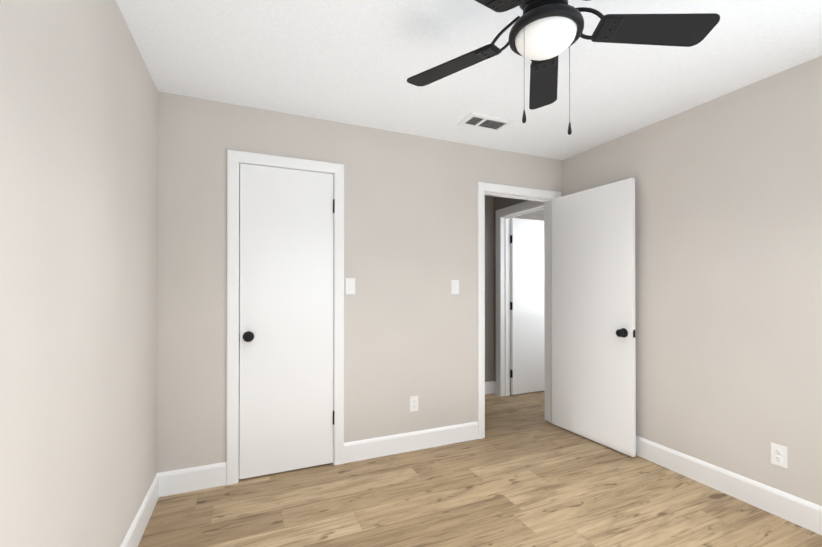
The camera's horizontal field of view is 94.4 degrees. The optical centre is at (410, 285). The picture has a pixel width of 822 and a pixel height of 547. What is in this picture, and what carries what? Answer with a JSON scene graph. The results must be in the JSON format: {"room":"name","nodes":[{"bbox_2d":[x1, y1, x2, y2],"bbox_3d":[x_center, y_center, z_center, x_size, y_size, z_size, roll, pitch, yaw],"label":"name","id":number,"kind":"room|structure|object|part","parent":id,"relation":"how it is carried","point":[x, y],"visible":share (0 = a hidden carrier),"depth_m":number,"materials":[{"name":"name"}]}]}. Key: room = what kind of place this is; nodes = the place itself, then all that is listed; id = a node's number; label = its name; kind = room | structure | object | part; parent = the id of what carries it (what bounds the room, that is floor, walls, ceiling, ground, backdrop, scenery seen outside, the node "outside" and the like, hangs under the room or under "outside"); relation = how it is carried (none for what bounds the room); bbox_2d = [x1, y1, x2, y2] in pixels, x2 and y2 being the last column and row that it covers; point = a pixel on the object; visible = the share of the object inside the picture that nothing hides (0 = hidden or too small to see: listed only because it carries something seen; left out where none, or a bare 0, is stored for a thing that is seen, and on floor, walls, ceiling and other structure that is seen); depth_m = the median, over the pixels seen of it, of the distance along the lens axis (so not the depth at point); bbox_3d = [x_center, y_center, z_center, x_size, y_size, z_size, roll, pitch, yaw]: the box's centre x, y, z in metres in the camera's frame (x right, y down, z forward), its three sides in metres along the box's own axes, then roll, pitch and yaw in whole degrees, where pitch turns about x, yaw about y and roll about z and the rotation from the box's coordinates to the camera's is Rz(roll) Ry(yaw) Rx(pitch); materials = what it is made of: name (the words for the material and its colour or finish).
{"room":"empty bedroom","nodes":[
{"label":"empty bedroom","id":0,"kind":"room"},
{"bbox_2d":[0,0,157,546],"bbox_3d":[-1.124,0.041,1.204,0.120,2.414,4.650,0,0,-23],"label":"wall","id":1,"kind":"structure","parent":0,"point":[78,246],"depth_m":1.20,"materials":[{"name":"beige paint"}]},
{"bbox_2d":[120,473,158,546],"bbox_3d":[-0.852,1.176,0.730,0.013,0.140,3.334,0,0,-23],"label":"baseboard","id":2,"kind":"structure","parent":1,"relation":"attached to","point":[134,534],"depth_m":1.92,"materials":[{"name":"white paint"}]},
{"bbox_2d":[157,91,555,472],"bbox_3d":[-0.115,0.048,2.925,3.082,2.414,0.120,0,0,-23],"label":"wall","id":3,"kind":"structure","parent":0,"point":[410,244],"depth_m":2.76,"materials":[{"name":"beige paint"}]},
{"bbox_2d":[158,462,225,496],"bbox_3d":[-1.336,1.183,2.329,0.373,0.140,0.013,0,0,-23],"label":"baseboard","id":4,"kind":"structure","parent":3,"relation":"attached to","point":[179,481],"depth_m":2.32,"materials":[{"name":"white paint"}]},
{"bbox_2d":[239,164,239,409],"bbox_3d":[-1.119,0.231,2.492,0.011,2.046,0.035,0,0,-23],"label":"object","id":5,"kind":"object","parent":3,"relation":"attached to","point":[239,285],"visible":0.4,"depth_m":2.48,"materials":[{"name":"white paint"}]},
{"bbox_2d":[226,149,343,484],"bbox_3d":[-0.847,0.221,2.613,0.647,2.066,0.120,0,0,-23],"label":"door frame","id":6,"kind":"structure","parent":3,"relation":"attached to","point":[238,346],"depth_m":2.55,"materials":[{"name":"white paint"}]},
{"bbox_2d":[239,163,334,478],"bbox_3d":[-0.815,0.227,2.549,0.610,2.030,0.096,0,0,-23],"label":"closet door","id":7,"kind":"structure","parent":3,"relation":"in","point":[286,417],"depth_m":2.55,"materials":[{"name":"white paint"}]},
{"bbox_3d":[-1.054,0.328,2.444,0.088,0.069,0.092,0,0,-23],"label":"knob","id":8,"kind":"part","parent":7,"relation":"part of","materials":[{"name":"black metal"}]},
{"bbox_2d":[346,278,354,293],"bbox_3d":[-0.432,0.003,2.718,0.070,0.115,0.013,0,0,-23],"label":"light switch","id":9,"kind":"object","parent":3,"relation":"attached to","point":[350,285],"visible":1,"depth_m":2.72,"materials":[{"name":"white plastic"}]},
{"bbox_2d":[344,421,477,462],"bbox_3d":[0.036,1.185,2.912,1.114,0.140,0.013,0,0,-23],"label":"baseboard","id":10,"kind":"structure","parent":3,"relation":"attached to","point":[359,450],"depth_m":2.88,"materials":[{"name":"white paint"}]},
{"bbox_2d":[410,396,417,411],"bbox_3d":[0.025,0.901,2.911,0.070,0.115,0.008,0,0,-23],"label":"electrical outlet","id":11,"kind":"object","parent":3,"relation":"attached to","point":[413,403],"visible":1,"depth_m":2.91,"materials":[{"name":"white plastic"}]},
{"bbox_2d":[451,280,458,293],"bbox_3d":[0.355,0.009,3.053,0.070,0.115,0.013,0,0,-23],"label":"light switch","id":12,"kind":"object","parent":3,"relation":"attached to","point":[454,286],"visible":1,"depth_m":3.05,"materials":[{"name":"white plastic"}]},
{"bbox_2d":[485,191,551,201],"bbox_3d":[0.934,-0.799,3.374,0.762,0.020,0.120,0,0,-23],"label":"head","id":13,"kind":"structure","parent":3,"relation":"attached to","point":[517,195],"depth_m":3.33},
{"bbox_2d":[485,193,549,201],"bbox_3d":[0.935,-0.783,3.370,0.740,0.011,0.035,0,0,-23],"label":"door frame","id":14,"kind":"object","parent":13,"relation":"attached to","point":[516,197],"visible":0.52,"depth_m":3.35,"materials":[{"name":"white paint"}]},
{"bbox_2d":[477,182,560,438],"bbox_3d":[0.832,0.190,3.803,1.046,2.139,1.035,0,0,-23],"label":"door frame","id":15,"kind":"structure","parent":3,"relation":"attached to","point":[482,187],"depth_m":3.56,"materials":[{"name":"white paint"}]},
{"bbox_2d":[552,178,635,456],"bbox_3d":[1.443,0.229,3.124,0.146,2.030,0.797,0,0,-26],"label":"bedroom door","id":16,"kind":"structure","parent":3,"relation":"in","point":[593,328],"depth_m":3.03,"materials":[{"name":"white paint"}]},
{"bbox_3d":[1.595,0.348,2.812,0.146,0.069,0.104,0,0,-26],"label":"knob","id":17,"kind":"part","parent":16,"relation":"part of","materials":[{"name":"black metal"}]},
{"bbox_2d":[116,0,821,214],"bbox_3d":[1.489,-1.209,2.885,6.240,0.100,5.690,0,0,-23],"label":"ceiling","id":18,"kind":"structure","parent":0,"point":[357,62],"depth_m":1.98,"materials":[{"name":"paint"}]},
{"bbox_2d":[457,112,513,132],"bbox_3d":[0.528,-1.154,2.704,0.350,0.010,0.200,0,0,-23],"label":"ceiling vent","id":19,"kind":"object","parent":18,"relation":"in","point":[483,122],"visible":0.96,"depth_m":2.69,"materials":[{"name":"white metal"}]},
{"bbox_2d":[407,0,719,134],"bbox_3d":[0.489,-0.867,1.356,1.160,0.596,1.138,0,0,-23],"label":"ceiling fan","id":20,"kind":"object","parent":18,"relation":"hanging from","point":[543,34],"visible":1,"depth_m":1.38,"materials":[{"name":"black metal"}]},
{"bbox_3d":[0.490,-0.882,1.390,0.212,0.066,0.212,0,0,-23],"label":"lamp shade","id":21,"kind":"part","parent":20,"relation":"part of","materials":[{"name":"white glass"}]},
{"bbox_2d":[138,368,821,546],"bbox_3d":[1.489,1.305,2.874,6.240,0.100,5.690,0,0,-23],"label":"floor","id":22,"kind":"structure","parent":0,"point":[523,473],"depth_m":2.18,"materials":[{"name":"brown wood"}]},
{"bbox_2d":[485,195,493,381],"bbox_3d":[-0.500,0.053,3.930,3.160,2.414,0.120,0,0,-23],"label":"wall","id":23,"kind":"structure","parent":0,"point":[489,288],"depth_m":4.47,"materials":[{"name":"paint"}]},
{"bbox_2d":[485,381,493,393],"bbox_3d":[0.179,1.191,4.142,1.740,0.140,0.013,0,0,-23],"label":"baseboard","id":24,"kind":"structure","parent":23,"relation":"attached to","point":[489,387],"depth_m":4.45,"materials":[{"name":"white paint"}]},
{"bbox_2d":[510,213,543,367],"bbox_3d":[1.909,0.062,6.084,2.720,2.414,0.120,0,0,-23],"label":"wall","id":25,"kind":"structure","parent":0,"point":[530,216],"depth_m":5.92,"materials":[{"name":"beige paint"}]},
{"bbox_2d":[556,159,562,196],"bbox_3d":[1.339,0.051,3.543,0.078,2.414,0.120,0,0,-23],"label":"wall","id":26,"kind":"structure","parent":0,"point":[559,175],"depth_m":3.49,"materials":[{"name":"beige paint"}]},
{"bbox_2d":[548,200,551,422],"bbox_3d":[1.281,0.235,3.513,0.011,2.046,0.035,0,0,-23],"label":"door frame","id":27,"kind":"object","parent":26,"relation":"attached to","point":[549,324],"visible":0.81,"depth_m":3.51,"materials":[{"name":"white paint"}]},
{"bbox_2d":[494,56,821,505],"bbox_3d":[1.895,0.047,2.487,0.120,2.414,4.650,0,0,-23],"label":"wall","id":28,"kind":"structure","parent":0,"point":[728,262],"depth_m":2.27,"materials":[{"name":"beige paint"}]},
{"bbox_2d":[505,218,507,395],"bbox_3d":[1.097,0.239,4.374,0.035,2.046,0.011,0,0,-23],"label":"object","id":29,"kind":"object","parent":28,"relation":"attached to","point":[506,307],"visible":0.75,"depth_m":4.37,"materials":[{"name":"white paint"}]},
{"bbox_2d":[503,205,543,217],"bbox_3d":[1.240,-0.796,4.032,0.120,0.020,0.760,0,0,-23],"label":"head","id":30,"kind":"structure","parent":28,"relation":"attached to","point":[524,211],"depth_m":4.02},
{"bbox_2d":[506,207,543,218],"bbox_3d":[1.244,-0.780,4.034,0.035,0.011,0.738,0,0,-23],"label":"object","id":31,"kind":"object","parent":30,"relation":"attached to","point":[525,213],"visible":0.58,"depth_m":4.07,"materials":[{"name":"white paint"}]},
{"bbox_2d":[510,218,544,394],"bbox_3d":[1.489,0.235,4.524,0.795,2.030,0.158,0,0,-23],"label":"room door","id":32,"kind":"structure","parent":28,"relation":"in","point":[527,311],"depth_m":4.45,"materials":[{"name":"white paint"}]},
{"bbox_3d":[1.141,0.237,4.384,0.044,1.647,0.044,0,0,-23],"label":"far room door hinges","id":33,"kind":"part","parent":32,"relation":"part of","materials":[{"name":"black metal"}]},
{"bbox_2d":[636,436,821,534],"bbox_3d":[2.044,1.181,1.961,0.013,0.140,3.334,0,0,-23],"label":"baseboard","id":34,"kind":"structure","parent":28,"relation":"attached to","point":[793,509],"depth_m":2.24,"materials":[{"name":"white paint"}]},
{"bbox_2d":[771,442,787,467],"bbox_3d":[2.001,0.922,2.070,0.008,0.115,0.070,0,0,-23],"label":"electrical outlet","id":35,"kind":"object","parent":28,"relation":"attached to","point":[778,455],"visible":1,"depth_m":2.07,"materials":[{"name":"white plastic"}]}
]}

